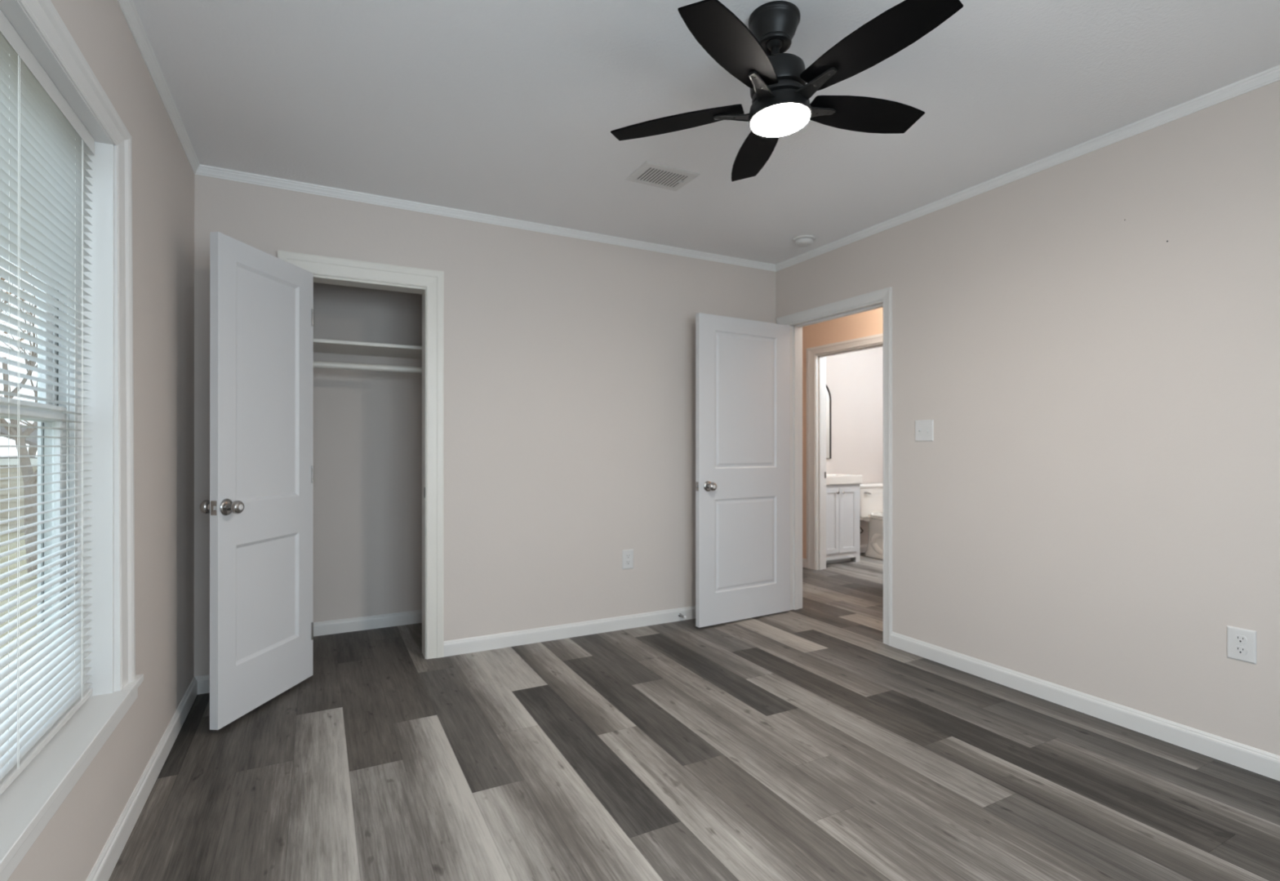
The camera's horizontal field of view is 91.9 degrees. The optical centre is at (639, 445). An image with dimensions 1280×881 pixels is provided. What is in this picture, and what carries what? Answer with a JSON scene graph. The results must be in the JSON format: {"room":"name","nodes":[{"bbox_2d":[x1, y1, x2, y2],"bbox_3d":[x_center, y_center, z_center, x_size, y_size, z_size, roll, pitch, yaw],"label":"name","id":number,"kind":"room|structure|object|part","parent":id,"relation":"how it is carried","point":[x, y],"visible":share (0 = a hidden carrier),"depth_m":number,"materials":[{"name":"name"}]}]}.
{"room":"empty bedroom","nodes":[
{"label":"empty bedroom","id":0,"kind":"room"},
{"bbox_2d":[7,0,194,880],"bbox_3d":[-1.267,-0.077,1.188,0.150,2.440,5.520,0,0,-28],"label":"wall","id":1,"kind":"structure","parent":0,"point":[69,846],"depth_m":2.10,"materials":[{"name":"paint"}]},
{"bbox_2d":[0,0,143,880],"bbox_3d":[-1.286,-0.083,1.271,0.189,1.641,1.205,0,0,-28],"label":"window","id":2,"kind":"structure","parent":1,"relation":"in","point":[29,802],"depth_m":1.68,"materials":[{"name":"white paint"}]},
{"bbox_3d":[-1.350,-0.436,1.235,0.019,0.747,0.896,0,0,-28],"label":"sash","id":3,"kind":"part","parent":2,"relation":"part of","materials":[{"name":"plastic"}]},
{"bbox_3d":[-1.325,0.277,1.247,0.019,0.761,0.896,0,0,-28],"label":"sash","id":4,"kind":"part","parent":2,"relation":"part of","materials":[{"name":"plastic"}]},
{"bbox_2d":[0,8,94,795],"bbox_3d":[-1.282,-0.079,1.269,0.031,1.500,0.898,0,0,-28],"label":"mini blind","id":5,"kind":"object","parent":2,"relation":"attached to","point":[44,144],"visible":1,"depth_m":1.37,"materials":[{"name":"white plastic"}]},
{"bbox_3d":[-1.268,-0.076,1.244,0.030,1.462,0.008,0,0,-28],"label":"ladder cord","id":6,"kind":"part","parent":5,"relation":"part of","materials":[{"name":"white fabric"}]},
{"bbox_3d":[-1.282,0.662,1.268,0.027,0.018,0.898,0,0,-28],"label":"rail","id":7,"kind":"part","parent":5,"relation":"part of","materials":[{"name":"white plastic"}]},
{"bbox_3d":[-1.447,-0.076,1.585,0.030,1.462,0.008,0,0,-28],"label":"ladder cord","id":8,"kind":"part","parent":5,"relation":"part of","materials":[{"name":"white fabric"}]},
{"bbox_3d":[-1.335,-0.069,1.242,0.075,1.537,0.940,0,0,-28],"label":"frame","id":9,"kind":"part","parent":2,"relation":"part of","materials":[{"name":"plastic"}]},
{"bbox_3d":[-1.224,-0.112,1.300,0.031,1.583,1.136,0,0,-28],"label":"casing","id":10,"kind":"part","parent":2,"relation":"part of","materials":[{"name":"white paint"}]},
{"bbox_2d":[85,676,196,880],"bbox_3d":[-1.009,1.101,0.871,0.014,0.082,4.482,0,0,-28],"label":"baseboard","id":11,"kind":"structure","parent":1,"relation":"attached to","point":[103,868],"depth_m":1.93,"materials":[{"name":"white paint"}]},
{"bbox_2d":[312,282,422,622],"bbox_3d":[-1.460,-0.074,3.704,1.846,2.440,0.723,0,0,-28],"label":"wall","id":12,"kind":"structure","parent":0,"point":[367,497],"depth_m":3.87,"materials":[{"name":"paint"}]},
{"bbox_2d":[313,609,422,636],"bbox_3d":[-1.481,1.105,3.635,1.746,0.082,0.623,0,0,-28],"label":"baseboard","id":13,"kind":"structure","parent":12,"relation":"attached to","point":[384,620],"depth_m":3.86,"materials":[{"name":"white paint"}]},
{"bbox_2d":[313,338,422,359],"bbox_3d":[-1.528,-0.538,3.728,1.746,0.089,0.420,0,0,-28],"label":"closet shelf","id":14,"kind":"object","parent":12,"relation":"attached to","point":[320,345],"visible":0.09,"depth_m":3.61,"materials":[{"name":"paint"}]},
{"bbox_2d":[313,360,422,373],"bbox_3d":[-1.467,-0.452,3.612,1.746,0.060,0.060,0,0,-28],"label":"closet rod","id":15,"kind":"object","parent":12,"relation":"attached to","point":[319,364],"visible":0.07,"depth_m":3.54,"materials":[{"name":"paint"}]},
{"bbox_2d":[194,173,775,676],"bbox_3d":[-0.567,-0.074,3.699,3.423,2.440,0.115,0,0,-28],"label":"wall","id":16,"kind":"structure","parent":0,"point":[570,362],"depth_m":3.62,"materials":[{"name":"paint"}]},
{"bbox_2d":[200,231,313,729],"bbox_3d":[-1.655,0.139,2.740,0.167,1.972,0.603,0,0,6],"label":"door","id":17,"kind":"structure","parent":16,"relation":"in","point":[260,505],"depth_m":2.68,"materials":[{"name":"white paint"}]},
{"bbox_3d":[-1.731,0.246,2.496,0.065,0.068,0.068,0,0,6],"label":"knob","id":18,"kind":"part","parent":17,"relation":"part of","materials":[{"name":"silver metal"}]},
{"bbox_3d":[-1.686,0.246,2.449,0.025,0.057,0.002,0,0,6],"label":"latch plate","id":19,"kind":"part","parent":17,"relation":"part of","materials":[{"name":"silver metal"}]},
{"bbox_3d":[-1.633,0.246,2.485,0.065,0.068,0.068,0,0,6],"label":"knob","id":20,"kind":"part","parent":17,"relation":"part of","materials":[{"name":"silver metal"}]},
{"bbox_2d":[277,249,444,659],"bbox_3d":[-1.439,0.100,3.232,0.779,2.092,0.135,0,0,-28],"label":"trim","id":21,"kind":"structure","parent":16,"relation":"attached to","point":[429,283],"depth_m":3.33,"materials":[{"name":"paint"}]},
{"bbox_2d":[195,605,695,694],"bbox_3d":[-0.537,1.105,3.640,3.423,0.082,0.014,0,0,-28],"label":"baseboard","id":22,"kind":"structure","parent":16,"relation":"attached to","point":[486,642],"depth_m":3.65,"materials":[{"name":"white paint"}]},
{"bbox_2d":[622,548,633,569],"bbox_3d":[-0.075,0.713,3.886,0.078,0.122,0.009,0,0,-28],"label":"wall outlet","id":23,"kind":"object","parent":16,"relation":"attached to","point":[627,554],"visible":1,"depth_m":3.88,"materials":[{"name":"white plastic"}]},
{"bbox_2d":[678,613,686,618],"bbox_3d":[0.276,1.107,4.016,0.022,0.022,0.076,0,0,-28],"label":"door stop","id":24,"kind":"object","parent":16,"relation":"attached to","point":[679,614],"visible":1,"depth_m":4.01,"materials":[{"name":"silver metal"}]},
{"bbox_2d":[108,552,1279,880],"bbox_3d":[1.408,1.221,3.434,6.916,0.150,7.020,0,0,-28],"label":"floor","id":25,"kind":"structure","parent":0,"point":[799,744],"depth_m":2.16,"materials":[{"name":"laminate"}]},
{"bbox_2d":[826,473,862,564],"bbox_3d":[1.861,0.655,6.156,0.550,0.989,0.415,0,0,-28],"label":"bathroom vanity","id":26,"kind":"object","parent":25,"relation":"on","point":[842,491],"visible":0.62,"depth_m":6.01,"materials":[{"name":"paint"}]},
{"bbox_3d":[1.834,0.722,5.943,0.200,0.630,0.014,0,0,-28],"label":"door","id":27,"kind":"part","parent":26,"relation":"part of","materials":[{"name":"paint"}]},
{"bbox_2d":[826,473,862,484],"bbox_3d":[1.859,0.331,6.160,0.550,0.084,0.407,0,0,-28],"label":"sink","id":28,"kind":"object","parent":26,"relation":"in","point":[831,478],"depth_m":6.01,"materials":[{"name":"ceramic"}]},
{"bbox_3d":[2.034,0.723,6.048,0.240,0.630,0.014,0,0,-28],"label":"door","id":29,"kind":"part","parent":26,"relation":"part of","materials":[{"name":"paint"}]},
{"bbox_2d":[859,482,883,559],"bbox_3d":[2.526,0.774,6.349,0.504,0.752,0.694,0,0,-28],"label":"toilet","id":30,"kind":"object","parent":25,"relation":"on","point":[871,494],"visible":0.45,"depth_m":6.39,"materials":[{"name":"ceramic"}]},
{"bbox_3d":[2.422,0.585,6.547,0.480,0.300,0.196,0,0,-28],"label":"tank","id":31,"kind":"part","parent":30,"relation":"part of","materials":[{"name":"ceramic"}]},
{"bbox_3d":[2.422,0.417,6.547,0.504,0.037,0.218,0,0,-28],"label":"tank lid","id":32,"kind":"part","parent":30,"relation":"part of","materials":[{"name":"ceramic"}]},
{"bbox_3d":[2.561,0.717,6.281,0.352,0.041,0.480,0,0,-28],"label":"seat lid","id":33,"kind":"part","parent":30,"relation":"part of","materials":[{"name":"plastic"}]},
{"bbox_3d":[2.564,0.732,6.277,0.354,0.020,0.480,0,0,-28],"label":"seat","id":34,"kind":"part","parent":30,"relation":"part of","materials":[{"name":"plastic"}]},
{"bbox_2d":[133,0,1279,264],"bbox_3d":[1.408,-1.354,3.438,6.916,0.120,7.020,0,0,-28],"label":"ceiling","id":35,"kind":"structure","parent":0,"point":[508,108],"depth_m":2.29,"materials":[{"name":"white paint"}]},
{"bbox_2d":[625,160,700,191],"bbox_3d":[0.106,-1.288,2.976,0.290,0.013,0.220,0,0,-28],"label":"ceiling vent","id":36,"kind":"object","parent":35,"relation":"in","point":[650,173],"visible":1,"depth_m":2.96,"materials":[{"name":"white metal"}]},
{"bbox_2d":[610,0,963,181],"bbox_3d":[0.447,-1.131,1.872,1.007,0.330,1.014,0,0,-28],"label":"ceiling fan","id":37,"kind":"object","parent":35,"relation":"hanging from","point":[780,93],"visible":1,"depth_m":1.80,"materials":[{"name":"black metal"}]},
{"bbox_3d":[0.118,-1.023,1.962,0.415,0.049,0.139,0,0,15],"label":"blade","id":38,"kind":"part","parent":37,"relation":"part of","materials":[{"name":"black wood"}]},
{"bbox_3d":[0.245,-1.035,1.614,0.140,0.029,0.415,0,0,34],"label":"blade","id":39,"kind":"part","parent":37,"relation":"part of","materials":[{"name":"black wood"}]},
{"bbox_3d":[0.409,-1.040,2.192,0.137,0.040,0.415,0,0,-2],"label":"blade","id":40,"kind":"part","parent":37,"relation":"part of","materials":[{"name":"black wood"}]},
{"bbox_3d":[0.717,-1.062,1.985,0.415,0.048,0.138,0,0,-19],"label":"blade","id":41,"kind":"part","parent":37,"relation":"part of","materials":[{"name":"black wood"}]},
{"bbox_3d":[0.615,-1.059,1.628,0.140,0.037,0.415,0,0,-38],"label":"blade","id":42,"kind":"part","parent":37,"relation":"part of","materials":[{"name":"black wood"}]},
{"bbox_2d":[792,235,815,246],"bbox_3d":[1.024,-1.273,3.864,0.140,0.042,0.140,0,0,-28],"label":"smoke detector","id":43,"kind":"object","parent":35,"relation":"attached to","point":[802,240],"visible":1,"depth_m":3.83,"materials":[{"name":"white plastic"}]},
{"bbox_2d":[802,306,883,559],"bbox_3d":[1.522,-0.072,4.919,1.178,2.440,4.300,0,0,-28],"label":"wall","id":44,"kind":"structure","parent":0,"point":[870,322],"depth_m":5.65,"materials":[{"name":"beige paint"}]},
{"bbox_2d":[802,558,806,568],"bbox_3d":[1.931,1.107,5.131,0.014,0.082,4.100,0,0,-28],"label":"baseboard","id":45,"kind":"structure","parent":44,"relation":"attached to","point":[804,560],"depth_m":5.84,"materials":[{"name":"white paint"}]},
{"bbox_2d":[806,333,883,569],"bbox_3d":[1.845,0.117,5.422,0.140,2.063,0.952,0,0,-28],"label":"trim","id":46,"kind":"structure","parent":44,"relation":"attached to","point":[816,356],"depth_m":5.74,"materials":[{"name":"white paint"}]},
{"bbox_2d":[826,346,883,545],"bbox_3d":[2.363,-0.070,6.715,1.980,2.440,0.100,0,0,-28],"label":"wall","id":47,"kind":"structure","parent":0,"point":[854,380],"depth_m":6.64,"materials":[{"name":"paint"}]},
{"bbox_2d":[826,384,831,458],"bbox_3d":[1.769,-0.287,6.334,0.490,0.845,0.021,0,0,-28],"label":"arched mirror","id":48,"kind":"object","parent":47,"relation":"attached to","point":[828,392],"visible":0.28,"depth_m":6.43,"materials":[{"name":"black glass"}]},
{"bbox_2d":[860,544,867,552],"bbox_3d":[2.345,1.110,6.639,1.880,0.082,0.014,0,0,-28],"label":"baseboard","id":49,"kind":"structure","parent":47,"relation":"attached to","point":[863,547],"depth_m":6.67,"materials":[{"name":"white paint"}]},
{"bbox_2d":[775,80,1279,755],"bbox_3d":[1.529,-0.074,3.511,0.115,2.440,6.800,0,0,-28],"label":"wall","id":50,"kind":"structure","parent":0,"point":[1092,504],"depth_m":2.61,"materials":[{"name":"paint"}]},
{"bbox_2d":[117,0,1279,271],"bbox_3d":[0.500,-1.276,1.665,3.423,0.042,4.482,0,0,-28],"label":"trim","id":51,"kind":"structure","parent":50,"relation":"attached to","point":[1271,75],"depth_m":2.97,"materials":[{"name":"white paint"}]},
{"bbox_2d":[695,312,790,627],"bbox_3d":[0.690,0.152,4.077,0.793,1.965,0.167,0,0,-32],"label":"door","id":52,"kind":"structure","parent":50,"relation":"in","point":[743,366],"depth_m":4.04,"materials":[{"name":"white paint"}]},
{"bbox_3d":[0.445,0.254,3.868,0.068,0.068,0.065,0,0,-32],"label":"knob","id":53,"kind":"part","parent":52,"relation":"part of","materials":[{"name":"silver metal"}]},
{"bbox_2d":[776,286,892,645],"bbox_3d":[1.267,0.119,4.011,0.149,2.056,0.988,0,0,-28],"label":"trim","id":54,"kind":"structure","parent":50,"relation":"attached to","point":[880,298],"depth_m":4.01,"materials":[{"name":"white paint"}]},
{"bbox_3d":[1.339,0.118,4.016,0.017,2.055,0.932,0,0,-28],"label":"casing","id":55,"kind":"part","parent":54,"relation":"part of","materials":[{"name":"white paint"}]},
{"bbox_2d":[915,419,933,441],"bbox_3d":[1.538,-0.082,3.357,0.013,0.116,0.114,0,0,-28],"label":"light switch","id":56,"kind":"object","parent":50,"relation":"attached to","point":[924,428],"visible":1,"depth_m":3.35,"materials":[{"name":"plastic"}]},
{"bbox_2d":[890,631,1279,781],"bbox_3d":[2.245,1.103,2.005,0.014,0.082,3.470,0,0,-28],"label":"baseboard","id":57,"kind":"structure","parent":50,"relation":"attached to","point":[1251,758],"depth_m":2.56,"materials":[{"name":"white paint"}]},
{"bbox_2d":[1226,625,1256,664],"bbox_3d":[2.143,0.710,2.207,0.009,0.116,0.080,0,0,-28],"label":"wall outlet","id":58,"kind":"object","parent":50,"relation":"attached to","point":[1241,642],"visible":1,"depth_m":2.20,"materials":[{"name":"white plastic"}]},
{"bbox_2d":[1234,645,1247,654],"bbox_3d":[2.140,0.729,2.205,0.003,0.028,0.034,0,0,-28],"label":"socket","id":59,"kind":"object","parent":58,"relation":"attached to","point":[1238,650],"depth_m":2.20,"materials":[{"name":"white plastic"}]},
{"bbox_2d":[1234,634,1247,644],"bbox_3d":[2.140,0.690,2.205,0.003,0.028,0.034,0,0,-28],"label":"socket","id":60,"kind":"object","parent":58,"relation":"attached to","point":[1238,638],"depth_m":2.20,"materials":[{"name":"white plastic"}]},
{"label":"outside","id":61,"kind":"structure","parent":0,"visible":0},
{"bbox_2d":[0,532,37,690],"bbox_3d":[-36.147,1.796,3.631,59.344,0.200,100.000,0,0,-28],"label":"lawn","id":62,"kind":"structure","parent":61,"point":[4,537],"depth_m":7.66,"materials":[{"name":"green plant"}]},
{"bbox_2d":[0,267,37,576],"bbox_3d":[-7.953,-0.745,8.326,3.487,4.810,2.871,0,0,29],"label":"bare tree","id":63,"kind":"object","parent":62,"relation":"on","point":[25,471],"visible":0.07,"depth_m":7.89,"materials":[{"name":"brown plant"}]},
{"bbox_2d":[0,422,37,533],"bbox_3d":[-13.531,0.600,12.890,3.700,2.220,2.800,0,0,-28],"label":"garden shed","id":64,"kind":"object","parent":62,"relation":"on","point":[31,441],"visible":0.02,"depth_m":12.15,"materials":[{"name":"beige"}]},
{"bbox_2d":[0,257,37,457],"bbox_3d":[-15.997,-2.006,16.937,2.334,7.383,4.338,0,0,22],"label":"bare tree","id":65,"kind":"object","parent":62,"relation":"on","point":[32,451],"visible":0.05,"depth_m":16.44,"materials":[{"name":"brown plant"}]}
]}

